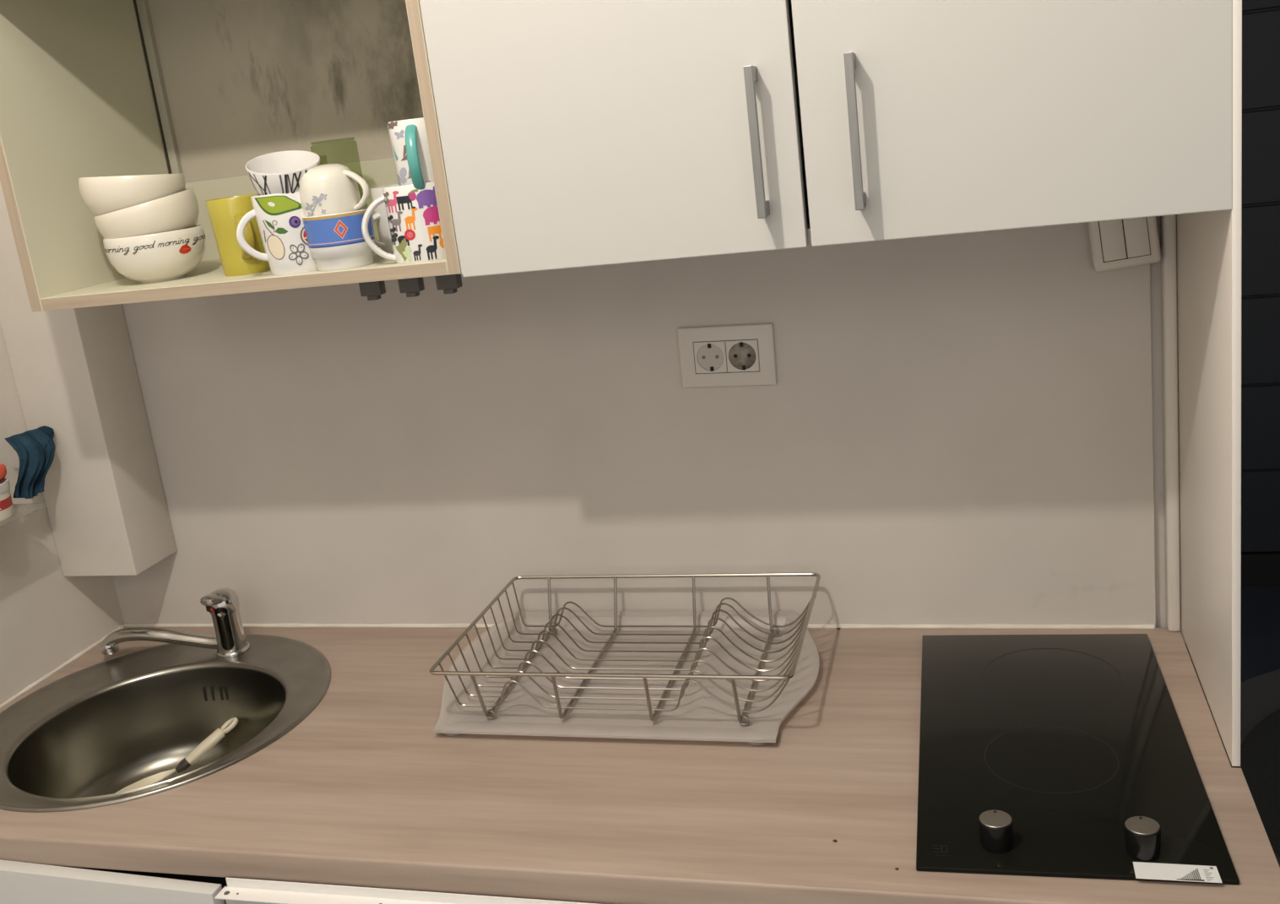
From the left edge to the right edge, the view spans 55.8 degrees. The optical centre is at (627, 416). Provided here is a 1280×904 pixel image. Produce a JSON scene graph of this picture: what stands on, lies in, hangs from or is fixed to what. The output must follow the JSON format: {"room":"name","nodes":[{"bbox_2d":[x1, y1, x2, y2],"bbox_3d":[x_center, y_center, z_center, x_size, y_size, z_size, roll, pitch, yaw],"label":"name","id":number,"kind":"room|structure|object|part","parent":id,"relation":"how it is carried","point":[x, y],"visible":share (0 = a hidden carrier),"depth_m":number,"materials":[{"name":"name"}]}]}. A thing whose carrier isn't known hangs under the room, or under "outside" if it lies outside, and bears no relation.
{"room":"kitchen","nodes":[
{"label":"kitchen","id":0,"kind":"room"},
{"bbox_2d":[0,323,124,705],"bbox_3d":[-1.398,0.332,0.511,0.100,2.750,3.200,-3,15,17],"label":"wall","id":1,"kind":"structure","parent":0,"point":[48,617],"depth_m":1.90,"materials":[{"name":"paint"}]},
{"bbox_2d":[0,623,124,709],"bbox_3d":[-0.949,0.441,1.817,0.008,0.008,0.598,-3,15,17],"label":"trim","id":2,"kind":"structure","parent":1,"relation":"attached to","point":[77,656],"depth_m":1.93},
{"bbox_3d":[-0.955,0.180,1.690,0.089,0.016,0.302,-3,15,17],"label":"glass shelf","id":3,"kind":"object","parent":1,"relation":"attached to","visible":0},
{"bbox_2d":[0,477,14,521],"bbox_3d":[-0.935,0.125,1.756,0.077,0.052,0.077,-3,15,17],"label":"tub","id":4,"kind":"object","parent":3,"relation":"on","point":[7,511],"visible":0.99,"depth_m":1.75,"materials":[{"name":"beige plastic"}]},
{"bbox_2d":[0,463,6,481],"bbox_3d":[-0.936,0.088,1.749,0.055,0.027,0.072,-3,15,17],"label":"sponge","id":5,"kind":"object","parent":4,"relation":"on","point":[2,468],"visible":1,"depth_m":1.76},
{"bbox_2d":[0,183,176,576],"bbox_3d":[-0.936,-0.582,1.785,0.143,1.714,0.108,-3,15,17],"label":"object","id":6,"kind":"structure","parent":0,"point":[74,371],"depth_m":1.89,"materials":[{"name":"paint"}]},
{"bbox_2d":[113,0,1185,903],"bbox_3d":[-0.153,-0.147,1.804,1.790,2.750,0.110,-3,15,17],"label":"wall","id":7,"kind":"structure","parent":0,"point":[955,429],"depth_m":1.74,"materials":[{"name":"paint"}]},
{"bbox_2d":[0,0,461,312],"bbox_3d":[-0.483,-0.548,1.546,0.606,0.735,0.330,-3,15,17],"label":"upper cabinet","id":8,"kind":"object","parent":7,"relation":"attached to","point":[76,98],"visible":0.37,"depth_m":1.60,"materials":[{"name":"beige wood"}]},
{"bbox_3d":[-0.767,-0.532,1.624,0.018,0.735,0.317,-3,15,17],"label":"panel","id":9,"kind":"part","parent":8,"relation":"part of","materials":[{"name":"beige plastic"}]},
{"bbox_2d":[103,224,206,283],"bbox_3d":[-0.621,-0.213,1.603,0.126,0.064,0.126,-3,15,17],"label":"bowl","id":10,"kind":"object","parent":8,"relation":"on","point":[168,256],"visible":0.97,"depth_m":1.56,"materials":[{"name":"beige ceramic"}]},
{"bbox_2d":[93,188,199,238],"bbox_3d":[-0.630,-0.254,1.594,0.130,0.078,0.130,7,20,45],"label":"bowl","id":11,"kind":"object","parent":10,"relation":"on","point":[180,210],"visible":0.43,"depth_m":1.54,"materials":[{"name":"beige ceramic"}]},
{"bbox_2d":[78,173,185,216],"bbox_3d":[-0.645,-0.286,1.588,0.130,0.072,0.130,5,19,41],"label":"bowl","id":12,"kind":"object","parent":11,"relation":"on","point":[101,195],"visible":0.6,"depth_m":1.53,"materials":[{"name":"beige ceramic"}]},
{"bbox_2d":[205,193,270,276],"bbox_3d":[-0.493,-0.231,1.543,0.075,0.097,0.080,-3,15,17],"label":"mug","id":13,"kind":"object","parent":8,"relation":"on","point":[225,214],"visible":0.79,"depth_m":1.52,"materials":[{"name":"yellow ceramic"}]},
{"bbox_3d":[-0.477,-0.225,1.511,0.017,0.059,0.026,-13,15,-23],"label":"handle","id":14,"kind":"part","parent":13,"relation":"part of","materials":[{"name":"yellow ceramic"}]},
{"bbox_3d":[-0.439,-0.202,1.632,0.573,0.016,0.330,-3,15,17],"label":"panel","id":15,"kind":"part","parent":8,"relation":"part of","materials":[{"name":"beige plastic"}]},
{"bbox_2d":[236,191,318,276],"bbox_3d":[-0.413,-0.227,1.484,0.097,0.098,0.089,-3,15,17],"label":"mug","id":16,"kind":"object","parent":8,"relation":"on","point":[279,217],"visible":0.8,"depth_m":1.45,"materials":[{"name":"white ceramic"}]},
{"bbox_3d":[-0.455,-0.218,1.463,0.034,0.064,0.009,-13,15,-22],"label":"handle","id":17,"kind":"part","parent":16,"relation":"part of","materials":[{"name":"white ceramic"}]},
{"bbox_2d":[244,150,319,195],"bbox_3d":[-0.409,-0.275,1.457,0.087,0.089,0.086,-1,15,25],"label":"cup","id":18,"kind":"object","parent":16,"relation":"on","point":[280,171],"visible":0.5,"depth_m":1.46,"materials":[{"name":"white ceramic"}]},
{"bbox_3d":[-0.399,-0.309,1.761,0.560,0.118,0.012,-3,15,17],"label":"rail","id":19,"kind":"part","parent":8,"relation":"part of","materials":[{"name":"beige wood"}]},
{"bbox_2d":[302,206,375,271],"bbox_3d":[-0.347,-0.215,1.468,0.084,0.066,0.084,-3,15,17],"label":"cup","id":20,"kind":"object","parent":8,"relation":"on","point":[336,241],"visible":0.84,"depth_m":1.44,"materials":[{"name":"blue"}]},
{"bbox_2d":[298,163,369,216],"bbox_3d":[-0.356,-0.267,1.450,0.072,0.070,0.085,-15,16,-28],"label":"teacup","id":21,"kind":"object","parent":20,"relation":"on","point":[326,189],"visible":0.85,"depth_m":1.43,"materials":[{"name":"beige ceramic"}]},
{"bbox_3d":[-0.320,-0.269,1.437,0.030,0.050,0.013,-3,19,16],"label":"handle","id":22,"kind":"part","parent":21,"relation":"part of","materials":[{"name":"beige ceramic"}]},
{"bbox_2d":[358,280,385,300],"bbox_3d":[-0.321,-0.164,1.524,0.028,0.033,0.016,-3,15,17],"label":"clip","id":23,"kind":"object","parent":8,"relation":"attached to","point":[373,290],"visible":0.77,"depth_m":1.52,"materials":[{"name":"grey plastic"}]},
{"bbox_2d":[369,184,396,254],"bbox_3d":[-0.289,-0.255,1.557,0.078,0.086,0.089,-3,15,17],"label":"mug","id":24,"kind":"object","parent":8,"relation":"on","point":[380,216],"visible":0.2,"depth_m":1.54,"materials":[{"name":"white ceramic"}]},
{"bbox_3d":[-0.323,-0.235,1.538,0.026,0.045,0.012,-17,17,-35],"label":"handle","id":25,"kind":"part","parent":24,"relation":"part of","materials":[{"name":"white ceramic"}]},
{"bbox_2d":[361,181,445,264],"bbox_3d":[-0.254,-0.232,1.442,0.106,0.090,0.082,-3,15,17],"label":"mug","id":26,"kind":"object","parent":8,"relation":"on","point":[412,213],"visible":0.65,"depth_m":1.41,"materials":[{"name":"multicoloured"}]},
{"bbox_3d":[-0.295,-0.221,1.428,0.035,0.079,0.013,-10,14,-12],"label":"handle","id":27,"kind":"part","parent":26,"relation":"part of","materials":[{"name":"white ceramic"}]},
{"bbox_2d":[387,117,433,189],"bbox_3d":[-0.246,-0.302,1.411,0.064,0.087,0.084,-3,15,17],"label":"mug","id":28,"kind":"object","parent":26,"relation":"on","point":[408,138],"visible":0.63,"depth_m":1.39,"materials":[{"name":"white ceramic"}]},
{"bbox_3d":[-0.243,-0.293,1.382,0.013,0.080,0.029,-7,14,2],"label":"handle","id":29,"kind":"part","parent":28,"relation":"part of","materials":[{"name":"teal ceramic"}]},
{"bbox_2d":[397,276,424,297],"bbox_3d":[-0.270,-0.166,1.508,0.028,0.033,0.016,-3,15,17],"label":"clip","id":30,"kind":"object","parent":8,"relation":"attached to","point":[412,287],"visible":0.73,"depth_m":1.50,"materials":[{"name":"grey plastic"}]},
{"bbox_3d":[-0.202,-0.560,1.455,0.016,0.735,0.317,-3,15,17],"label":"panel","id":31,"kind":"part","parent":8,"relation":"part of","materials":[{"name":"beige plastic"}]},
{"bbox_2d":[434,273,462,294],"bbox_3d":[-0.221,-0.169,1.494,0.028,0.033,0.016,-3,15,17],"label":"clip","id":32,"kind":"object","parent":8,"relation":"attached to","point":[449,284],"visible":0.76,"depth_m":1.49,"materials":[{"name":"grey plastic"}]},
{"bbox_2d":[124,623,1155,629],"bbox_3d":[-0.082,0.322,1.857,1.650,0.009,0.009,-3,15,17],"label":"trim","id":33,"kind":"structure","parent":7,"relation":"attached to","point":[127,625],"depth_m":1.74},
{"bbox_2d":[677,323,776,388],"bbox_3d":[0.138,-0.084,1.675,0.134,0.086,0.009,-2,15,16],"label":"power socket","id":34,"kind":"object","parent":7,"relation":"attached to","point":[744,355],"visible":1,"depth_m":1.67,"materials":[{"name":"grey plastic"}]},
{"bbox_2d":[694,341,726,373],"bbox_3d":[0.116,-0.082,1.678,0.044,0.044,0.001,-3,15,17],"label":"outlet","id":35,"kind":"object","parent":34,"relation":"attached to","point":[709,356],"depth_m":1.68,"materials":[{"name":"beige plastic"}]},
{"bbox_2d":[725,340,759,372],"bbox_3d":[0.159,-0.083,1.666,0.044,0.044,0.001,-3,15,17],"label":"outlet","id":36,"kind":"object","parent":34,"relation":"attached to","point":[740,355],"depth_m":1.67,"materials":[{"name":"plastic"}]},
{"bbox_2d":[419,0,1232,277],"bbox_3d":[0.187,-0.574,1.321,0.806,0.737,0.379,-3,15,17],"label":"upper cabinet","id":37,"kind":"object","parent":7,"relation":"attached to","point":[574,133],"visible":1,"depth_m":1.23,"materials":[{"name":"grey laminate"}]},
{"bbox_3d":[-0.185,-0.562,1.457,0.016,0.736,0.330,-3,15,17],"label":"panel","id":38,"kind":"part","parent":37,"relation":"part of","materials":[{"name":"grey laminate"}]},
{"bbox_3d":[-0.042,-0.525,1.239,0.392,0.737,0.018,-3,15,17],"label":"door","id":39,"kind":"part","parent":37,"relation":"part of","materials":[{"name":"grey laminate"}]},
{"bbox_3d":[0.133,-0.280,1.233,0.009,0.152,0.031,-3,15,17],"label":"handle","id":40,"kind":"part","parent":37,"relation":"part of","materials":[{"name":"metal"}]},
{"bbox_3d":[0.235,-0.624,1.495,0.771,0.704,0.005,-3,15,17],"label":"panel","id":41,"kind":"part","parent":37,"relation":"part of","materials":[{"name":"grey laminate"}]},
{"bbox_3d":[0.236,-0.234,1.431,0.772,0.016,0.330,-3,15,17],"label":"panel","id":42,"kind":"part","parent":37,"relation":"part of","materials":[{"name":"grey laminate"}]},
{"bbox_3d":[0.228,-0.284,1.205,0.009,0.152,0.031,-3,15,17],"label":"handle","id":43,"kind":"part","parent":37,"relation":"part of","materials":[{"name":"metal"}]},
{"bbox_3d":[0.342,-0.544,1.125,0.400,0.737,0.018,-3,15,17],"label":"door","id":44,"kind":"part","parent":37,"relation":"part of","materials":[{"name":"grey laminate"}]},
{"bbox_2d":[1086,216,1160,271],"bbox_3d":[0.611,-0.224,1.488,0.083,0.086,0.033,-3,15,17],"label":"light switch","id":45,"kind":"object","parent":7,"relation":"attached to","point":[1116,244],"visible":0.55,"depth_m":1.48,"materials":[{"name":"beige plastic"}]},
{"bbox_2d":[1160,214,1180,631],"bbox_3d":[0.694,-0.002,1.543,0.016,0.592,0.028,-3,15,17],"label":"trim","id":46,"kind":"structure","parent":7,"relation":"attached to","point":[1168,223],"depth_m":1.53,"materials":[{"name":"beige"}]},
{"bbox_2d":[1185,586,1279,701],"bbox_3d":[1.281,1.227,1.407,4.629,0.050,5.800,-3,15,17],"label":"floor","id":47,"kind":"structure","parent":0,"point":[1260,605],"depth_m":3.47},
{"bbox_2d":[0,859,276,903],"bbox_3d":[-0.106,0.850,1.672,1.720,0.879,0.598,-3,15,17],"label":"base cabinet","id":48,"kind":"object","parent":47,"relation":"on","point":[20,882],"visible":0.21,"depth_m":1.42,"materials":[{"name":"grey wood"}]},
{"bbox_3d":[-0.721,0.549,1.510,0.564,0.038,0.015,-3,15,17],"label":"rail","id":49,"kind":"part","parent":48,"relation":"part of","materials":[{"name":"black"}]},
{"bbox_3d":[-0.123,0.894,1.377,0.588,0.764,0.018,-3,15,17],"label":"door","id":50,"kind":"part","parent":48,"relation":"part of","materials":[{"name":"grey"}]},
{"bbox_2d":[0,627,1279,903],"bbox_3d":[-0.141,0.427,1.570,1.688,0.045,0.622,-3,15,17],"label":"countertop","id":51,"kind":"structure","parent":48,"relation":"on","point":[363,792],"depth_m":1.39,"materials":[{"name":"beige laminate"}]},
{"bbox_2d":[0,634,330,813],"bbox_3d":[-0.676,0.505,1.766,0.509,0.170,0.509,-3,15,17],"label":"sink","id":52,"kind":"object","parent":51,"relation":"in","point":[92,733],"visible":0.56,"depth_m":1.85,"materials":[{"name":"metal"}]},
{"bbox_2d":[7,667,285,798],"bbox_3d":[-0.660,0.516,1.723,0.373,0.165,0.373,-3,15,17],"label":"basin","id":53,"kind":"object","parent":52,"relation":"in","point":[127,726],"depth_m":1.85,"materials":[{"name":"metal"}]},
{"bbox_2d":[115,717,238,793],"bbox_3d":[-0.694,0.525,1.842,0.210,0.069,0.034,-13,15,-24],"label":"spatula","id":54,"kind":"object","parent":52,"relation":"in","point":[208,743],"visible":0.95,"depth_m":1.85,"materials":[{"name":"beige"}]},
{"bbox_3d":[-0.733,0.557,1.829,0.116,0.023,0.033,-11,14,-15],"label":"blade","id":55,"kind":"part","parent":54,"relation":"part of","materials":[{"name":"beige plastic"}]},
{"bbox_3d":[-0.641,0.501,1.867,0.088,0.048,0.024,-15,16,-29],"label":"handle","id":56,"kind":"part","parent":54,"relation":"part of","materials":[{"name":"beige plastic"}]},
{"bbox_2d":[99,587,250,658],"bbox_3d":[-0.729,0.334,1.916,0.247,0.104,0.059,-6,14,4],"label":"faucet","id":57,"kind":"object","parent":51,"relation":"on","point":[230,641],"visible":1,"depth_m":1.91,"materials":[{"name":"silver metal"}]},
{"bbox_3d":[-0.738,0.356,1.932,0.205,0.046,0.026,-5,14,8],"label":"spout","id":58,"kind":"part","parent":57,"relation":"part of","materials":[{"name":"silver metal"}]},
{"bbox_3d":[-0.640,0.290,1.900,0.047,0.033,0.056,4,18,38],"label":"lever","id":59,"kind":"part","parent":57,"relation":"part of","materials":[{"name":"silver metal"}]},
{"bbox_3d":[0.063,0.508,1.211,1.098,0.012,0.022,-3,15,17],"label":"edge bracket","id":60,"kind":"part","parent":51,"relation":"part of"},
{"bbox_2d":[432,611,819,746],"bbox_3d":[-0.003,0.349,1.656,0.529,0.030,0.335,-3,15,17],"label":"drip tray","id":61,"kind":"object","parent":51,"relation":"on","point":[698,716],"visible":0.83,"depth_m":1.64,"materials":[{"name":"grey plastic"}]},
{"bbox_2d":[429,572,820,726],"bbox_3d":[0.015,0.313,1.632,0.470,0.084,0.319,-3,15,17],"label":"dish rack","id":62,"kind":"object","parent":61,"relation":"on","point":[589,675],"visible":1,"depth_m":1.63,"materials":[{"name":"silver metal"}]},
{"bbox_2d":[916,634,1239,884],"bbox_3d":[0.483,0.353,1.385,0.289,0.036,0.530,-3,14,15],"label":"cooktop","id":63,"kind":"object","parent":51,"relation":"in","point":[1049,756],"visible":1,"depth_m":1.32,"materials":[{"name":"black glass"}]},
{"bbox_3d":[0.366,0.412,1.198,0.033,0.029,0.033,-3,14,15],"label":"knob","id":64,"kind":"part","parent":63,"relation":"part of","materials":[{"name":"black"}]},
{"bbox_3d":[0.495,0.406,1.159,0.033,0.029,0.033,-3,14,15],"label":"knob","id":65,"kind":"part","parent":63,"relation":"part of","materials":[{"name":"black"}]},
{"bbox_2d":[1176,0,1242,766],"bbox_3d":[0.613,-0.348,1.288,0.008,1.400,0.360,-3,15,17],"label":"end panel","id":66,"kind":"object","parent":51,"relation":"on","point":[1208,244],"visible":0.72,"depth_m":1.30,"materials":[{"name":"white laminate"}]},
{"bbox_2d":[1206,669,1279,867],"bbox_3d":[1.945,0.829,2.527,1.500,0.016,1.500,-3,15,17],"label":"rug","id":67,"kind":"object","parent":47,"relation":"on","point":[1260,696],"visible":0.22,"depth_m":2.89,"materials":[{"name":"grey carpet"}]},
{"bbox_2d":[1241,0,1279,552],"bbox_3d":[2.504,-0.840,3.244,3.139,2.750,0.050,-3,15,17],"label":"wall","id":68,"kind":"structure","parent":0,"point":[1261,18],"depth_m":3.53,"materials":[{"name":"black"}]},
{"bbox_2d":[1241,552,1279,587],"bbox_3d":[2.656,0.439,3.539,3.139,0.108,0.024,-3,15,17],"label":"baseboard","id":69,"kind":"structure","parent":68,"relation":"attached to","point":[1258,569],"depth_m":3.74,"materials":[{"name":"black"}]},
{"bbox_3d":[-0.934,0.043,1.877,0.035,0.020,0.020,-3,15,17],"label":"wall hook","id":70,"kind":"object","parent":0,"visible":0},
{"bbox_2d":[4,425,55,498],"bbox_3d":[-0.900,0.071,1.841,0.033,0.099,0.107,-3,15,17],"label":"cloth","id":71,"kind":"object","parent":70,"relation":"hanging from","point":[35,448],"visible":1,"depth_m":1.83,"materials":[{"name":"blue fabric"}]}
]}

